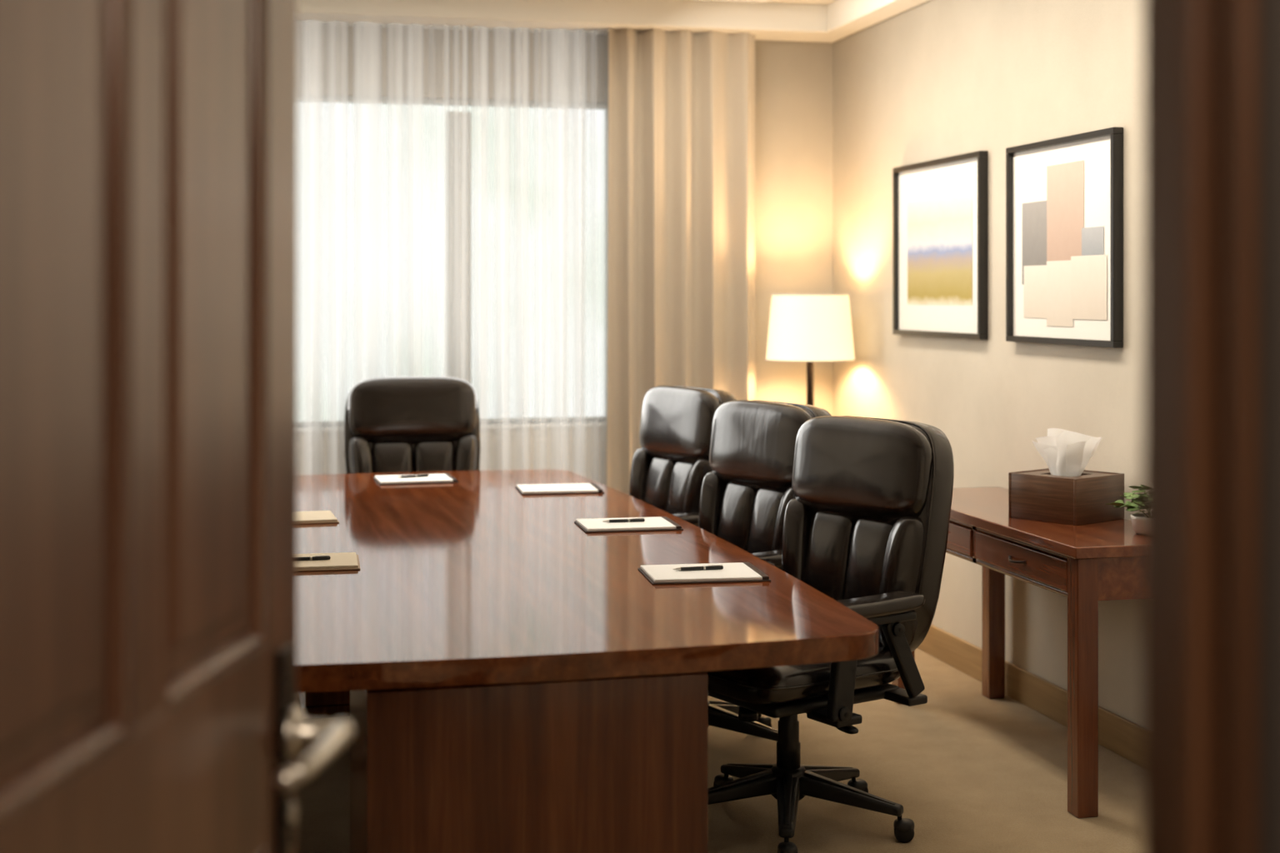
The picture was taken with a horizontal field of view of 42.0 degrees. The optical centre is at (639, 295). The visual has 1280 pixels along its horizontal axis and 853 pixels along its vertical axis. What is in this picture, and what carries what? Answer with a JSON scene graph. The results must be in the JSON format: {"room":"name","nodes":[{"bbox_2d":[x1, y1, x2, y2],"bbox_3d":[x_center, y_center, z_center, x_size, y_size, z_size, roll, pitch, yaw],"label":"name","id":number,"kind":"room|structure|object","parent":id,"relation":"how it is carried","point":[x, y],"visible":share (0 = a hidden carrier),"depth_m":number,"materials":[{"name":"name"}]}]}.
{"room":"office corridor","nodes":[
{"label":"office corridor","id":0,"kind":"room"},
{"bbox_2d":[297,24,832,485],"bbox_3d":[-1.165,0.065,7.736,4.310,2.870,0.140,0,0,-13],"label":"wall","id":1,"kind":"structure","parent":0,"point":[793,80],"depth_m":8.09,"materials":[{"name":"beige paint"}]},
{"bbox_2d":[297,648,1143,852],"bbox_3d":[-0.158,1.550,3.350,7.000,0.100,10.600,0,0,-13],"label":"floor","id":2,"kind":"structure","parent":0,"point":[972,772],"depth_m":5.05,"materials":[{"name":"beige carpet"}]},
{"bbox_2d":[0,0,354,852],"bbox_3d":[-0.455,0.447,1.463,0.207,2.083,0.911,0,0,5],"label":"door","id":3,"kind":"structure","parent":2,"relation":"on","point":[148,148],"depth_m":1.47,"materials":[{"name":"brown wood"}]},
{"bbox_2d":[344,376,480,474],"bbox_3d":[-0.954,0.928,7.153,0.742,1.143,0.770,0,0,-13],"label":"chair","id":4,"kind":"object","parent":2,"relation":"on","point":[392,424],"visible":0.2,"depth_m":7.32,"materials":[{"name":"black leather"}]},
{"bbox_2d":[297,469,878,852],"bbox_3d":[-0.568,1.120,5.216,1.520,0.760,3.640,0,0,-14],"label":"conference table","id":5,"kind":"object","parent":2,"relation":"on","point":[507,675],"visible":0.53,"depth_m":3.62,"materials":[{"name":"brown wood"}]},
{"bbox_2d":[297,510,339,524],"bbox_3d":[-1.162,0.734,5.500,0.312,0.012,0.247,0,0,-16],"label":"notepad","id":6,"kind":"object","parent":5,"relation":"on","point":[313,517],"visible":0.29,"depth_m":5.46,"materials":[{"name":"beige paper"}]},
{"bbox_2d":[297,552,359,571],"bbox_3d":[-0.931,0.728,4.588,0.312,0.023,0.247,0,0,-11],"label":"notepad","id":7,"kind":"object","parent":5,"relation":"on","point":[340,561],"visible":0.43,"depth_m":4.56,"materials":[{"name":"beige paper"}]},
{"bbox_2d":[373,473,459,484],"bbox_3d":[-0.898,0.728,6.669,0.312,0.023,0.247,0,0,-15],"label":"notepad","id":8,"kind":"object","parent":5,"relation":"on","point":[446,477],"visible":1,"depth_m":6.61,"materials":[{"name":"white paper"}]},
{"bbox_2d":[515,483,604,494],"bbox_3d":[-0.307,0.734,6.333,0.312,0.012,0.247,0,0,-10],"label":"notepad","id":9,"kind":"object","parent":5,"relation":"on","point":[572,488],"visible":1,"depth_m":6.28,"materials":[{"name":"white paper"}]},
{"bbox_2d":[574,516,683,533],"bbox_3d":[-0.039,0.728,5.348,0.312,0.023,0.247,0,0,-11],"label":"notepad","id":10,"kind":"object","parent":5,"relation":"on","point":[661,523],"visible":1,"depth_m":5.31,"materials":[{"name":"white paper"}]},
{"bbox_2d":[637,562,771,584],"bbox_3d":[0.167,0.728,4.411,0.312,0.023,0.247,0,0,-9],"label":"notepad","id":11,"kind":"object","parent":5,"relation":"on","point":[737,572],"visible":1,"depth_m":4.37,"materials":[{"name":"white paper"}]},
{"bbox_2d":[629,385,736,526],"bbox_3d":[-0.042,0.928,6.416,0.770,1.143,0.742,0,0,-28],"label":"chair","id":12,"kind":"object","parent":2,"relation":"on","point":[671,466],"visible":0.22,"depth_m":6.44,"materials":[{"name":"black leather"}]},
{"bbox_2d":[698,400,831,741],"bbox_3d":[0.219,0.928,5.504,0.770,1.143,0.742,0,0,-31],"label":"chair","id":13,"kind":"object","parent":2,"relation":"on","point":[747,491],"visible":0.27,"depth_m":5.56,"materials":[{"name":"black leather"}]},
{"bbox_2d":[765,294,854,405],"bbox_3d":[0.787,0.746,7.705,0.416,1.508,0.416,0,0,-13],"label":"lamp","id":14,"kind":"object","parent":2,"relation":"on","point":[810,328],"visible":0.76,"depth_m":7.54,"materials":[{"name":"white fabric"}]},
{"bbox_2d":[705,415,954,852],"bbox_3d":[0.456,0.928,4.740,0.770,1.143,0.742,0,0,-34],"label":"chair","id":15,"kind":"object","parent":2,"relation":"on","point":[867,520],"visible":0.67,"depth_m":4.65,"materials":[{"name":"black leather"}]},
{"bbox_2d":[891,486,1143,818],"bbox_3d":[1.294,1.110,5.523,0.464,0.780,1.460,0,0,-13],"label":"console table","id":16,"kind":"object","parent":2,"relation":"on","point":[1087,565],"visible":0.56,"depth_m":4.92,"materials":[{"name":"brown wood"}]},
{"bbox_2d":[1008,428,1124,525],"bbox_3d":[1.381,0.577,5.399,0.262,0.285,0.262,0,0,-40],"label":"tissue box","id":17,"kind":"object","parent":16,"relation":"on","point":[1063,492],"visible":0.98,"depth_m":5.34,"materials":[{"name":"brown wood"}]},
{"bbox_2d":[1105,485,1143,534],"bbox_3d":[1.553,0.651,5.072,0.254,0.136,0.287,0,0,-13],"label":"potted plant","id":18,"kind":"object","parent":16,"relation":"on","point":[1137,504],"visible":0.29,"depth_m":5.03,"materials":[{"name":"green plant"}]},
{"bbox_2d":[711,0,835,4],"bbox_3d":[-0.158,-1.395,3.350,7.000,0.149,10.600,0,0,-13],"label":"ceiling","id":19,"kind":"structure","parent":0,"point":[793,2],"depth_m":7.75,"materials":[{"name":"beige paint"}]},
{"bbox_2d":[297,20,323,474],"bbox_3d":[-1.486,-0.216,7.506,0.110,2.037,0.078,0,0,-13],"label":"curtain","id":20,"kind":"object","parent":19,"relation":"hanging from","point":[310,32],"depth_m":7.50,"materials":[{"name":"white fabric"}]},
{"bbox_2d":[327,20,346,474],"bbox_3d":[-1.371,-0.217,7.533,0.081,2.037,0.078,0,0,-13],"label":"curtain","id":21,"kind":"object","parent":19,"relation":"hanging from","point":[331,25],"depth_m":7.53,"materials":[{"name":"white fabric"}]},
{"bbox_2d":[355,21,379,384],"bbox_3d":[-1.239,-0.420,7.563,0.108,1.633,0.078,0,0,-13],"label":"curtain","id":22,"kind":"object","parent":19,"relation":"hanging from","point":[367,33],"depth_m":7.55,"materials":[{"name":"white fabric"}]},
{"bbox_2d":[388,23,422,376],"bbox_3d":[-1.073,-0.435,7.601,0.150,1.602,0.078,0,0,-13],"label":"curtain","id":23,"kind":"object","parent":19,"relation":"hanging from","point":[418,100],"depth_m":7.60,"materials":[{"name":"white fabric"}]},
{"bbox_2d":[443,25,449,376],"bbox_3d":[-0.893,-0.434,7.643,0.023,1.601,0.078,0,0,-13],"label":"curtain","id":24,"kind":"object","parent":19,"relation":"hanging from","point":[447,27],"depth_m":7.64,"materials":[{"name":"white fabric"}]},
{"bbox_2d":[454,25,467,380],"bbox_3d":[-0.828,-0.425,7.658,0.057,1.624,0.078,0,0,-13],"label":"curtain","id":25,"kind":"object","parent":19,"relation":"hanging from","point":[457,374],"depth_m":7.65,"materials":[{"name":"white fabric"}]},
{"bbox_2d":[473,25,488,470],"bbox_3d":[-0.738,-0.217,7.679,0.065,2.037,0.078,0,0,-13],"label":"curtain","id":26,"kind":"object","parent":19,"relation":"hanging from","point":[483,466],"depth_m":7.67,"materials":[{"name":"white fabric"}]},
{"bbox_2d":[495,26,510,469],"bbox_3d":[-0.639,-0.218,7.702,0.069,2.036,0.078,0,0,-13],"label":"curtain","id":27,"kind":"object","parent":19,"relation":"hanging from","point":[502,145],"depth_m":7.69,"materials":[{"name":"white fabric"}]},
{"bbox_2d":[515,27,528,469],"bbox_3d":[-0.554,-0.217,7.721,0.058,2.037,0.078,0,0,-13],"label":"curtain","id":28,"kind":"object","parent":19,"relation":"hanging from","point":[521,282],"depth_m":7.72,"materials":[{"name":"white fabric"}]},
{"bbox_2d":[535,28,586,477],"bbox_3d":[-0.375,-0.198,7.763,0.239,2.081,0.078,0,0,-13],"label":"curtain","id":29,"kind":"object","parent":19,"relation":"hanging from","point":[568,87],"depth_m":7.76,"materials":[{"name":"white fabric"}]},
{"bbox_2d":[832,0,1143,727],"bbox_3d":[1.752,0.065,4.946,0.120,2.870,6.890,0,0,-13],"label":"wall","id":30,"kind":"structure","parent":0,"point":[930,80],"depth_m":6.37,"materials":[{"name":"paint"}]},
{"bbox_2d":[297,0,928,42],"bbox_3d":[-0.406,-1.305,4.448,4.310,0.130,6.650,0,0,-13],"label":"ceiling","id":31,"kind":"structure","parent":30,"relation":"attached to","point":[833,22],"depth_m":7.61,"materials":[{"name":"white paint"}]},
{"bbox_2d":[607,28,754,494],"bbox_3d":[0.200,0.100,7.803,0.734,2.760,0.094,0,0,-13],"label":"drape","id":32,"kind":"object","parent":31,"relation":"hanging from","point":[681,294],"visible":0.62,"depth_m":7.80,"materials":[{"name":"beige fabric"}]},
{"bbox_2d":[892,150,988,339],"bbox_3d":[1.226,-0.195,6.872,0.036,0.730,0.900,0,0,-13],"label":"picture frame","id":33,"kind":"object","parent":30,"relation":"attached to","point":[940,207],"visible":1,"depth_m":6.82,"materials":[{"name":"black"}]},
{"bbox_2d":[907,193,972,305],"bbox_3d":[1.229,-0.181,6.864,0.001,0.439,0.668,0,0,-13],"label":"art","id":34,"kind":"object","parent":33,"relation":"attached to","point":[940,230],"depth_m":6.84},
{"bbox_2d":[917,624,1143,768],"bbox_3d":[-0.418,1.438,4.501,4.310,0.125,6.540,0,0,-13],"label":"baseboard","id":35,"kind":"structure","parent":30,"relation":"attached to","point":[1122,737],"depth_m":6.01,"materials":[{"name":"brown wood"}]},
{"bbox_2d":[1005,126,1123,348],"bbox_3d":[1.469,-0.190,5.820,0.036,0.720,0.800,0,0,-13],"label":"picture frame","id":36,"kind":"object","parent":30,"relation":"attached to","point":[1064,195],"visible":1,"depth_m":5.78,"materials":[{"name":"black"}]},
{"bbox_2d":[1022,200,1046,284],"bbox_3d":[1.427,-0.190,6.004,0.001,0.297,0.227,0,0,-13],"label":"art","id":37,"kind":"object","parent":36,"relation":"attached to","point":[1034,214],"depth_m":6.02},
{"bbox_2d":[1023,265,1046,318],"bbox_3d":[1.447,-0.014,5.915,0.001,0.189,0.378,0,0,-13],"label":"art","id":38,"kind":"object","parent":36,"relation":"attached to","point":[1034,277],"depth_m":6.01},
{"bbox_2d":[1046,260,1073,326],"bbox_3d":[1.467,-0.007,5.827,0.001,0.230,0.197,0,0,-13],"label":"art","id":39,"kind":"object","parent":36,"relation":"attached to","point":[1058,272],"depth_m":5.83},
{"bbox_2d":[1046,160,1084,261],"bbox_3d":[1.476,-0.278,5.790,0.001,0.365,0.272,0,0,-13],"label":"art","id":40,"kind":"object","parent":36,"relation":"attached to","point":[1065,182],"depth_m":5.79},
{"bbox_2d":[1070,255,1106,319],"bbox_3d":[1.514,-0.028,5.624,0.001,0.216,0.249,0,0,-13],"label":"art","id":41,"kind":"object","parent":36,"relation":"attached to","point":[1088,273],"depth_m":5.62},
{"bbox_2d":[1081,226,1103,255],"bbox_3d":[1.520,-0.176,5.599,0.001,0.108,0.151,0,0,-13],"label":"art","id":42,"kind":"object","parent":36,"relation":"attached to","point":[1092,237],"depth_m":5.60},
{"bbox_2d":[1143,0,1279,852],"bbox_3d":[-0.051,0.403,1.056,1.076,2.193,0.156,0,0,-13],"label":"door frame","id":43,"kind":"structure","parent":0,"point":[1212,67],"depth_m":1.13,"materials":[{"name":"brown wood"}]},
{"label":"outside","id":44,"kind":"structure","parent":0,"visible":0},
{"bbox_2d":[297,102,604,421],"bbox_3d":[-1.751,-0.500,9.807,11.000,5.000,0.001,0,0,-13],"label":"window","id":45,"kind":"structure","parent":44,"point":[433,117],"depth_m":9.94,"materials":[{"name":"white glass"}]}
]}

